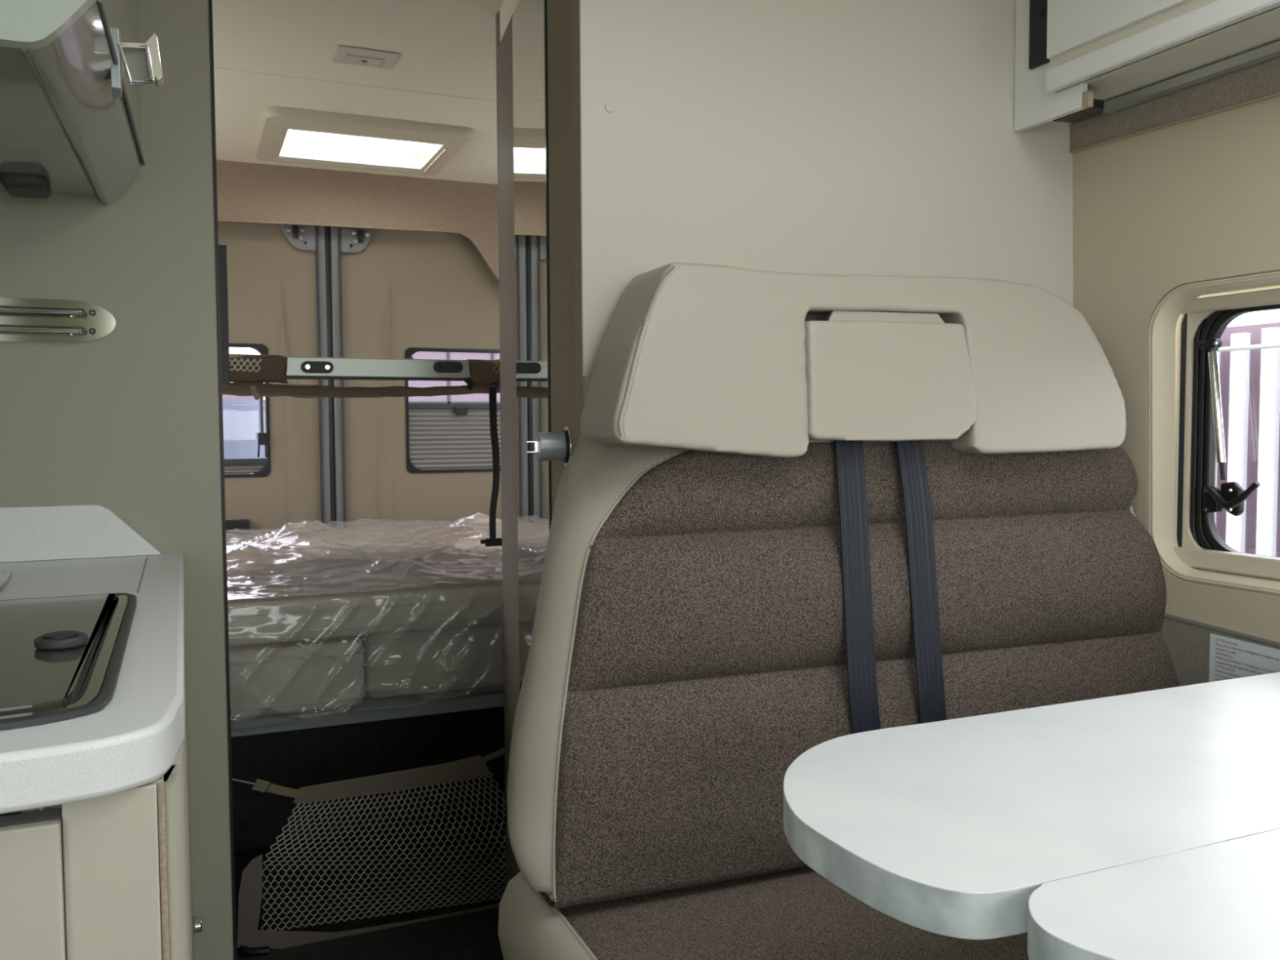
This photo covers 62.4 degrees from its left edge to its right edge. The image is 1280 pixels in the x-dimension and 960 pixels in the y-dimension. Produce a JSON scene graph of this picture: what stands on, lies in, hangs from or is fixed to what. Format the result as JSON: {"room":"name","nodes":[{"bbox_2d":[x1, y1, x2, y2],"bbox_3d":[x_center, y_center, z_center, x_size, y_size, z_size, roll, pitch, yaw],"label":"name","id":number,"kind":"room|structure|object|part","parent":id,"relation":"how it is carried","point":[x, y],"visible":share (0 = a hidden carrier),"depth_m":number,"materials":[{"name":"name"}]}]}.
{"room":"camper van interior","nodes":[
{"label":"camper van interior","id":0,"kind":"room"},
{"bbox_2d":[0,0,234,959],"bbox_3d":[-0.907,0.070,1.509,0.565,1.810,0.480,-2,3,-23],"label":"wall","id":1,"kind":"structure","parent":0,"point":[126,420],"depth_m":1.35,"materials":[{"name":"beige laminate"}]},
{"bbox_2d":[0,297,115,342],"bbox_3d":[-0.817,-0.194,1.256,0.345,0.053,0.029,-2,3,-23],"label":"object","id":2,"kind":"object","parent":1,"relation":"attached to","point":[21,319],"visible":1,"depth_m":1.30,"materials":[{"name":"silver metal"}]},
{"bbox_3d":[-0.832,-0.181,1.250,0.312,0.008,0.029,-2,3,-23],"label":"rod","id":3,"kind":"part","parent":2,"relation":"part of","materials":[{"name":"silver metal"}]},
{"bbox_3d":[-0.832,-0.204,1.250,0.313,0.008,0.029,-2,3,-23],"label":"rod","id":4,"kind":"part","parent":2,"relation":"part of","materials":[{"name":"silver metal"}]},
{"bbox_2d":[0,503,160,562],"bbox_3d":[-0.841,0.066,1.263,0.487,0.070,0.021,-2,3,-23],"label":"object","id":5,"kind":"structure","parent":1,"relation":"attached to","point":[82,531],"depth_m":1.31,"materials":[{"name":"white plastic"}]},
{"bbox_2d":[208,0,236,959],"bbox_3d":[-0.557,0.073,1.415,0.004,1.810,0.035,-2,3,-23],"label":"trim","id":6,"kind":"structure","parent":1,"relation":"attached to","point":[210,1],"depth_m":1.39,"materials":[{"name":"black plastic"}]},
{"bbox_2d":[218,244,230,385],"bbox_3d":[-0.710,-0.276,1.779,0.028,0.231,0.050,-2,3,-23],"label":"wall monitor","id":7,"kind":"object","parent":1,"relation":"attached to","point":[222,248],"visible":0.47,"depth_m":1.76,"materials":[{"name":"black plastic"}]},
{"bbox_2d":[212,0,503,184],"bbox_3d":[-0.063,-0.837,1.103,2.040,0.035,4.750,-2,3,-23],"label":"ceiling","id":8,"kind":"structure","parent":0,"point":[447,47],"depth_m":2.25,"materials":[{"name":"beige plastic"}]},
{"bbox_2d":[213,66,496,102],"bbox_3d":[-0.633,-0.883,2.358,1.650,0.001,0.002,-2,3,-23],"label":"trim","id":9,"kind":"structure","parent":8,"relation":"attached to","point":[214,67],"depth_m":2.35,"materials":[{"name":"beige plastic"}]},
{"bbox_2d":[252,106,474,175],"bbox_3d":[-0.749,-0.925,2.822,0.517,0.084,0.475,-2,3,-23],"label":"skylight","id":10,"kind":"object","parent":8,"relation":"attached to","point":[286,135],"depth_m":2.86,"materials":[{"name":"beige plastic"}]},
{"bbox_3d":[-0.764,-0.942,2.869,0.391,0.004,0.303,-2,3,-23],"label":"opal pane","id":11,"kind":"part","parent":10,"relation":"part of","materials":[{"name":"plastic"}]},
{"bbox_2d":[331,44,399,69],"bbox_3d":[-0.566,-0.870,2.180,0.124,0.008,0.100,-2,3,-23],"label":"recessed light","id":12,"kind":"object","parent":8,"relation":"in","point":[343,54],"visible":1,"depth_m":2.17,"materials":[{"name":"beige plastic"}]},
{"bbox_2d":[234,809,506,959],"bbox_3d":[-0.055,1.007,1.227,2.020,0.040,4.800,-2,3,-23],"label":"floor","id":13,"kind":"structure","parent":0,"point":[473,935],"depth_m":2.34,"materials":[{"name":"plastic"}]},
{"bbox_2d":[0,611,193,959],"bbox_3d":[-0.657,0.579,0.901,0.512,0.854,0.875,-2,3,-23],"label":"base cabinet","id":14,"kind":"object","parent":13,"relation":"on","point":[108,877],"visible":0.62,"depth_m":0.57,"materials":[{"name":"beige"}]},
{"bbox_3d":[-0.515,0.581,0.496,0.452,0.792,0.020,-2,3,-23],"label":"cabinet door","id":15,"kind":"part","parent":14,"relation":"part of","materials":[{"name":"beige"}]},
{"bbox_2d":[0,552,184,813],"bbox_3d":[-0.648,0.138,0.853,0.514,0.032,0.932,-2,3,-23],"label":"countertop","id":16,"kind":"structure","parent":14,"relation":"on","point":[137,737],"depth_m":0.61,"materials":[{"name":"grey"}]},
{"bbox_2d":[0,572,12,591],"bbox_3d":[-0.700,0.107,1.097,0.081,0.004,0.152,-2,3,-23],"label":"cooktop","id":17,"kind":"object","parent":16,"relation":"in","point":[4,576],"visible":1,"depth_m":1.12,"materials":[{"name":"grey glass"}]},
{"bbox_2d":[0,592,137,730],"bbox_3d":[-0.587,0.121,0.721,0.427,0.016,0.469,-2,3,-23],"label":"sink","id":18,"kind":"object","parent":16,"relation":"in","point":[61,658],"visible":1,"depth_m":0.73,"materials":[{"name":"grey glass"}]},
{"bbox_3d":[-0.414,0.115,0.756,0.034,0.007,0.034,-2,3,-23],"label":"lid knob","id":19,"kind":"part","parent":18,"relation":"part of","materials":[{"name":"grey plastic"}]},
{"bbox_3d":[-0.288,0.594,0.601,0.046,0.854,0.020,-2,3,-23],"label":"panel","id":20,"kind":"part","parent":14,"relation":"part of","materials":[{"name":"beige"}]},
{"bbox_3d":[-0.448,0.167,0.973,0.049,0.040,0.856,-2,3,-23],"label":"rail","id":21,"kind":"part","parent":14,"relation":"part of","materials":[{"name":"black"}]},
{"bbox_3d":[-0.438,0.573,1.001,0.030,0.854,0.865,-2,3,-23],"label":"panel","id":22,"kind":"part","parent":14,"relation":"part of","materials":[{"name":"beige"}]},
{"bbox_2d":[193,918,202,933],"bbox_3d":[-0.579,0.584,1.383,0.010,0.018,0.018,-2,3,-23],"label":"magnetic catch","id":23,"kind":"object","parent":14,"relation":"attached to","point":[197,928],"visible":1,"depth_m":1.38,"materials":[{"name":"silver metal"}]},
{"bbox_2d":[231,685,505,851],"bbox_3d":[-0.695,0.655,2.639,1.780,0.520,1.331,-2,3,-23],"label":"compartment","id":24,"kind":"object","parent":13,"relation":"on","point":[382,735],"visible":0.13,"depth_m":2.69,"materials":[{"name":"grey"}]},
{"bbox_2d":[228,635,366,719],"bbox_3d":[-1.121,0.346,2.424,0.773,0.125,1.287,-2,3,-23],"label":"cushion","id":25,"kind":"object","parent":24,"relation":"on","point":[281,677],"visible":0.23,"depth_m":1.94,"materials":[{"name":"beige fabric"}]},
{"bbox_2d":[225,519,502,646],"bbox_3d":[-0.709,0.201,2.617,1.689,0.118,1.350,-2,3,-23],"label":"mattress","id":26,"kind":"object","parent":25,"relation":"on","point":[422,598],"depth_m":2.07,"materials":[{"name":"beige fabric"}]},
{"bbox_3d":[-1.208,0.142,3.112,0.111,0.046,0.040,-2,3,-23],"label":"hinge cover","id":27,"kind":"part","parent":26,"relation":"part of","materials":[{"name":"black plastic"}]},
{"bbox_2d":[226,511,502,595],"bbox_3d":[-0.492,0.246,2.673,1.240,0.305,1.331,-2,3,-23],"label":"plastic wrap","id":28,"kind":"object","parent":26,"relation":"on","point":[479,517],"visible":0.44,"depth_m":2.59,"materials":[{"name":"clear plastic"}]},
{"bbox_3d":[-0.435,0.439,2.022,1.780,0.027,0.013,-2,3,-23],"label":"rail","id":29,"kind":"part","parent":24,"relation":"part of","materials":[{"name":"grey"}]},
{"bbox_2d":[232,746,506,955],"bbox_3d":[-0.494,0.748,2.135,0.642,0.458,0.171,-2,3,-23],"label":"net","id":30,"kind":"object","parent":24,"relation":"hanging from","point":[251,941],"visible":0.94,"depth_m":2.10,"materials":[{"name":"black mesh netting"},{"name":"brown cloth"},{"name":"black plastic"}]},
{"bbox_3d":[-0.734,0.551,1.934,0.054,0.025,0.004,-2,4,-32],"label":"cord","id":31,"kind":"part","parent":30,"relation":"part of","materials":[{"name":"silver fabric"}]},
{"bbox_2d":[355,623,503,698],"bbox_3d":[-0.353,0.320,2.776,0.915,0.133,1.249,-2,3,-23],"label":"cushion","id":32,"kind":"object","parent":24,"relation":"on","point":[401,664],"visible":0.2,"depth_m":2.08,"materials":[{"name":"beige fabric"}]},
{"bbox_2d":[497,262,1179,959],"bbox_3d":[0.413,0.365,1.178,1.038,1.242,0.790,-2,3,-23],"label":"seat","id":33,"kind":"object","parent":13,"relation":"on","point":[687,645],"visible":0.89,"depth_m":1.24,"materials":[{"name":"brown fabric"}]},
{"bbox_2d":[557,866,1028,959],"bbox_3d":[0.416,0.537,1.145,0.927,0.131,0.680,-2,3,-23],"label":"seat cushion","id":34,"kind":"object","parent":33,"relation":"on","point":[793,913],"depth_m":1.12,"materials":[{"name":"brown fabric"}]},
{"bbox_2d":[834,440,880,733],"bbox_3d":[0.267,0.170,1.282,0.041,0.439,0.085,-1,3,-11],"label":"belt","id":35,"kind":"object","parent":33,"relation":"hanging from","point":[851,484],"visible":0.77,"depth_m":1.29,"materials":[{"name":"black fabric"}]},
{"bbox_3d":[0.352,0.202,1.343,0.994,0.508,0.104,-2,3,-23],"label":"backrest","id":36,"kind":"part","parent":33,"relation":"part of","materials":[{"name":"brown fabric"}]},
{"bbox_2d":[896,440,946,724],"bbox_3d":[0.357,0.164,1.322,0.048,0.437,0.075,-2,3,-23],"label":"belt","id":37,"kind":"object","parent":33,"relation":"hanging from","point":[913,468],"visible":0.77,"depth_m":1.32,"materials":[{"name":"black fabric"}]},
{"bbox_2d":[782,671,1279,959],"bbox_3d":[0.559,0.617,0.869,0.898,0.770,0.485,-2,3,-23],"label":"dining table","id":38,"kind":"object","parent":13,"relation":"on","point":[1144,825],"visible":1,"depth_m":0.74,"materials":[{"name":"laminate"}]},
{"bbox_2d":[495,11,506,887],"bbox_3d":[0.097,0.030,2.155,0.777,1.810,0.020,-2,3,-23],"label":"wall","id":39,"kind":"structure","parent":0,"point":[497,15],"depth_m":2.00,"materials":[{"name":"brown wood"}]},
{"bbox_2d":[222,354,500,400],"bbox_3d":[-0.543,-0.215,2.377,1.005,0.088,0.652,-2,3,-23],"label":"bunk bed","id":40,"kind":"object","parent":39,"relation":"attached to","point":[250,374],"visible":0.6,"depth_m":2.06,"materials":[{"name":"silver metal"}]},
{"bbox_3d":[-0.614,-0.215,2.011,0.059,0.022,0.008,-2,3,-23],"label":"rivet plate","id":41,"kind":"part","parent":40,"relation":"part of","materials":[{"name":"grey plastic"}]},
{"bbox_3d":[-0.370,-0.223,2.133,0.880,0.037,0.025,-2,3,-23],"label":"rail","id":42,"kind":"part","parent":40,"relation":"part of","materials":[{"name":"silver metal"}]},
{"bbox_3d":[-0.383,-0.226,2.110,0.059,0.022,0.008,-2,3,-23],"label":"rivet plate","id":43,"kind":"part","parent":40,"relation":"part of","materials":[{"name":"grey plastic"}]},
{"bbox_2d":[480,382,502,546],"bbox_3d":[-0.335,-0.024,2.336,0.078,0.378,0.359,0,3,-2],"label":"strap","id":44,"kind":"object","parent":40,"relation":"hanging from","point":[492,540],"visible":0.79,"depth_m":2.35,"materials":[{"name":"black fabric"}]},
{"bbox_2d":[580,0,1073,377],"bbox_3d":[0.323,0.063,1.520,0.867,1.810,0.025,-2,3,-23],"label":"wall","id":45,"kind":"structure","parent":0,"point":[833,137],"depth_m":1.44,"materials":[{"name":"beige laminate"}]},
{"bbox_2d":[499,0,519,43],"bbox_3d":[-0.157,-0.813,1.635,0.022,0.068,0.654,-1,3,-16],"label":"trim","id":46,"kind":"structure","parent":45,"relation":"attached to","point":[508,8],"depth_m":1.88,"materials":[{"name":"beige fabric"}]},
{"bbox_2d":[497,0,575,884],"bbox_3d":[-0.182,0.078,1.675,0.086,1.708,0.656,-1,3,-16],"label":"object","id":47,"kind":"structure","parent":45,"relation":"in","point":[535,49],"depth_m":1.65,"materials":[{"name":"brown laminate"}]},
{"bbox_2d":[511,0,551,690],"bbox_3d":[-0.169,-0.079,1.671,0.044,1.383,0.290,-2,3,-23],"label":"mirror","id":48,"kind":"object","parent":47,"relation":"attached to","point":[531,99],"depth_m":1.66,"materials":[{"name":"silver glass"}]},
{"bbox_3d":[-0.090,0.090,1.456,0.028,1.708,0.184,-1,3,-16],"label":"panel","id":49,"kind":"part","parent":47,"relation":"part of","materials":[{"name":"brown laminate"}]},
{"bbox_2d":[571,0,583,446],"bbox_3d":[-0.076,0.074,1.349,0.002,1.810,0.028,-2,3,-23],"label":"trim","id":50,"kind":"structure","parent":45,"relation":"attached to","point":[576,35],"depth_m":1.32,"materials":[{"name":"brown laminate"}]},
{"bbox_2d":[604,102,614,112],"bbox_3d":[-0.038,-0.467,1.323,0.013,0.013,0.004,-2,3,-23],"label":"cap","id":51,"kind":"object","parent":45,"relation":"attached to","point":[609,106],"visible":1,"depth_m":1.32,"materials":[{"name":"white plastic"}]},
{"bbox_2d":[1072,95,1279,642],"bbox_3d":[1.185,-0.206,0.475,0.046,1.150,2.550,-2,3,-23],"label":"wall","id":52,"kind":"structure","parent":0,"point":[1157,212],"depth_m":1.48,"materials":[{"name":"beige"}]},
{"bbox_2d":[1013,0,1279,132],"bbox_3d":[0.828,-0.657,1.061,0.130,0.326,1.149,-2,3,-23],"label":"locker","id":53,"kind":"object","parent":52,"relation":"attached to","point":[1076,61],"visible":1,"depth_m":1.41,"materials":[{"name":"white laminate"},{"name":"black plastic"}]},
{"bbox_3d":[0.789,-0.662,1.009,0.017,0.274,1.046,-2,3,-23],"label":"locker door","id":54,"kind":"part","parent":53,"relation":"part of","materials":[{"name":"white"}]},
{"bbox_3d":[0.889,-0.516,1.050,0.018,0.012,1.069,-2,3,-23],"label":"light rail","id":55,"kind":"part","parent":53,"relation":"part of","materials":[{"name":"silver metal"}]},
{"bbox_2d":[1070,56,1279,152],"bbox_3d":[0.898,-0.489,1.099,0.020,0.076,1.148,-2,3,-23],"label":"trim","id":56,"kind":"structure","parent":52,"relation":"attached to","point":[1261,79],"depth_m":1.44,"materials":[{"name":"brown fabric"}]},
{"bbox_2d":[1148,269,1279,595],"bbox_3d":[0.929,-0.049,1.164,0.080,0.418,0.829,-2,3,-23],"label":"window","id":57,"kind":"structure","parent":52,"relation":"in","point":[1186,432],"depth_m":1.50,"materials":[{"name":"beige plastic"}]},
{"bbox_3d":[0.806,0.028,1.486,0.012,0.038,0.024,-2,3,-23],"label":"latch plate","id":58,"kind":"part","parent":57,"relation":"part of","materials":[{"name":"black plastic"}]},
{"bbox_3d":[0.803,-0.102,1.469,0.012,0.155,0.030,-2,3,-23],"label":"stay arm","id":59,"kind":"part","parent":57,"relation":"part of","materials":[{"name":"silver metal"}]},
{"bbox_3d":[0.805,0.020,1.437,0.013,0.040,0.084,-1,3,-16],"label":"latch lever","id":60,"kind":"part","parent":57,"relation":"part of","materials":[{"name":"black plastic"}]},
{"bbox_2d":[1160,616,1279,686],"bbox_3d":[0.921,0.594,1.165,0.012,0.781,1.150,-2,3,-23],"label":"lining","id":61,"kind":"object","parent":52,"relation":"attached to","point":[1188,644],"depth_m":1.48,"materials":[{"name":"fabric"}]},
{"bbox_2d":[1208,633,1279,682],"bbox_3d":[0.813,0.269,1.377,0.001,0.110,0.160,-2,3,-23],"label":"warning label","id":62,"kind":"object","parent":61,"relation":"attached to","point":[1229,658],"visible":0.53,"depth_m":1.41,"materials":[{"name":"white paper"}]},
{"bbox_2d":[1164,613,1279,646],"bbox_3d":[0.918,0.235,1.146,0.012,0.069,1.150,-2,3,-23],"label":"trim","id":63,"kind":"structure","parent":52,"relation":"attached to","point":[1166,615],"depth_m":1.43,"materials":[{"name":"grey plastic"}]},
{"bbox_3d":[-0.917,0.108,0.781,0.030,1.810,4.750,-2,3,-23],"label":"wall","id":64,"kind":"structure","parent":0,"visible":0},
{"bbox_2d":[0,0,163,205],"bbox_3d":[-0.711,-0.560,0.952,0.507,0.490,0.636,-2,3,-23],"label":"locker","id":65,"kind":"object","parent":64,"relation":"attached to","point":[72,72],"visible":1,"depth_m":0.93,"materials":[{"name":"grey"}]},
{"bbox_2d":[0,173,51,199],"bbox_3d":[-0.704,-0.340,1.211,0.046,0.021,0.070,-2,3,-23],"label":"light","id":66,"kind":"object","parent":65,"relation":"attached to","point":[33,185],"depth_m":1.19,"materials":[{"name":"grey plastic"}]},
{"bbox_3d":[-0.607,-0.546,0.660,0.466,0.489,0.016,-2,3,-23],"label":"panel","id":67,"kind":"part","parent":65,"relation":"part of","materials":[{"name":"grey"}]},
{"bbox_3d":[-0.463,-0.369,0.933,0.008,0.052,0.028,-2,3,-23],"label":"latch plate","id":68,"kind":"part","parent":65,"relation":"part of","materials":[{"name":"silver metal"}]},
{"bbox_3d":[-0.444,-0.371,0.939,0.036,0.047,0.027,-2,3,-23],"label":"latch pull","id":69,"kind":"part","parent":65,"relation":"part of","materials":[{"name":"silver metal"}]},
{"bbox_2d":[217,221,331,533],"bbox_3d":[-1.373,-0.051,3.067,0.910,1.690,0.062,-2,3,-23],"label":"door","id":70,"kind":"structure","parent":64,"relation":"in","point":[276,273],"depth_m":3.17,"materials":[{"name":"beige plastic"},{"name":"dark grey plastic"}]},
{"bbox_2d":[223,342,271,477],"bbox_3d":[-1.286,-0.204,3.095,0.376,0.396,0.054,-2,3,-23],"label":"window","id":71,"kind":"structure","parent":70,"relation":"attached to","point":[256,467],"depth_m":3.15,"materials":[{"name":"black plastic"}]},
{"bbox_2d":[224,464,265,473],"bbox_3d":[-1.282,-0.032,3.099,0.358,0.030,0.006,-2,3,-23],"label":"blind","id":72,"kind":"object","parent":71,"relation":"attached to","point":[228,468],"depth_m":3.14,"materials":[{"name":"grey"}]},
{"bbox_3d":[-1.128,-0.200,3.147,0.010,0.138,0.009,-2,3,-23],"label":"stay arm","id":73,"kind":"part","parent":71,"relation":"part of","materials":[{"name":"grey plastic"}]},
{"bbox_3d":[-1.025,-0.727,3.167,0.099,0.074,0.012,-2,3,-23],"label":"hinge plate","id":74,"kind":"part","parent":70,"relation":"part of","materials":[{"name":"grey paint"}]},
{"bbox_2d":[324,226,336,530],"bbox_3d":[-0.950,-0.272,3.240,0.016,1.110,0.040,-2,3,-23],"label":"door frame","id":75,"kind":"structure","parent":64,"relation":"attached to","point":[327,228],"depth_m":3.22,"materials":[{"name":"grey metal"}]},
{"bbox_3d":[0.777,0.061,1.512,0.220,1.810,4.750,-2,3,-23],"label":"wall","id":76,"kind":"structure","parent":0,"visible":0},
{"bbox_2d":[216,160,498,279],"bbox_3d":[-0.954,-0.709,3.151,1.820,0.429,0.020,-2,3,-23],"label":"trim","id":77,"kind":"structure","parent":76,"relation":"attached to","point":[246,191],"depth_m":3.18,"materials":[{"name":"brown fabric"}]},
{"bbox_2d":[330,226,502,530],"bbox_3d":[-0.535,-0.074,3.429,0.884,1.690,0.062,-2,3,-23],"label":"door","id":78,"kind":"structure","parent":76,"relation":"in","point":[393,291],"depth_m":3.30,"materials":[{"name":"beige-brown plastic panel"},{"name":"grey metal"},{"name":"dark grey plastic"}]},
{"bbox_3d":[-0.866,-0.731,3.236,0.099,0.074,0.012,-2,3,-23],"label":"hinge plate","id":79,"kind":"part","parent":78,"relation":"part of","materials":[{"name":"grey paint"}]},
{"bbox_2d":[404,347,501,473],"bbox_3d":[-0.569,-0.224,3.407,0.376,0.396,0.048,-2,3,-23],"label":"window","id":80,"kind":"structure","parent":78,"relation":"attached to","point":[439,437],"depth_m":3.38,"materials":[{"name":"black plastic"}]},
{"bbox_2d":[408,408,501,469],"bbox_3d":[-0.565,-0.135,3.404,0.358,0.196,0.006,-2,3,-23],"label":"blind","id":81,"kind":"object","parent":80,"relation":"attached to","point":[439,438],"depth_m":3.39,"materials":[{"name":"grey"}]},
{"bbox_3d":[-0.572,-0.221,3.385,0.044,0.026,0.010,-2,3,-23],"label":"blind handle","id":82,"kind":"part","parent":80,"relation":"part of","materials":[{"name":"black plastic"}]},
{"label":"outside","id":83,"kind":"structure","parent":0,"visible":0},
{"bbox_3d":[0.531,1.800,1.412,26.000,0.050,26.000,-2,3,-23],"label":"ground","id":84,"kind":"structure","parent":83,"visible":0},
{"bbox_2d":[222,354,263,399],"bbox_3d":[-4.518,0.234,8.092,3.100,2.420,0.400,-2,3,-23],"label":"building","id":85,"kind":"structure","parent":84,"relation":"on","point":[224,397],"depth_m":8.40,"materials":[{"name":"grey tile"}]},
{"bbox_2d":[222,400,265,458],"bbox_3d":[-3.236,0.626,4.740,3.780,1.980,0.060,-2,3,-23],"label":"fence","id":86,"kind":"object","parent":84,"relation":"on","point":[241,418],"visible":0.03,"depth_m":5.25,"materials":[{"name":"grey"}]},
{"bbox_2d":[408,351,500,469],"bbox_3d":[0.593,-0.544,7.368,5.050,4.000,0.110,-2,3,-23],"label":"building","id":87,"kind":"structure","parent":84,"relation":"on","point":[473,397],"depth_m":6.54,"materials":[{"name":"window tile"},{"name":"grey pleated blind fabric"},{"name":"dark grey plastic"}]},
{"bbox_2d":[1213,322,1279,556],"bbox_3d":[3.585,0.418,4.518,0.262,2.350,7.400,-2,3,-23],"label":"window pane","id":88,"kind":"object","parent":84,"relation":"on","point":[1249,355],"visible":0.05,"depth_m":5.45,"materials":[{"name":"clear glass"}]}
]}

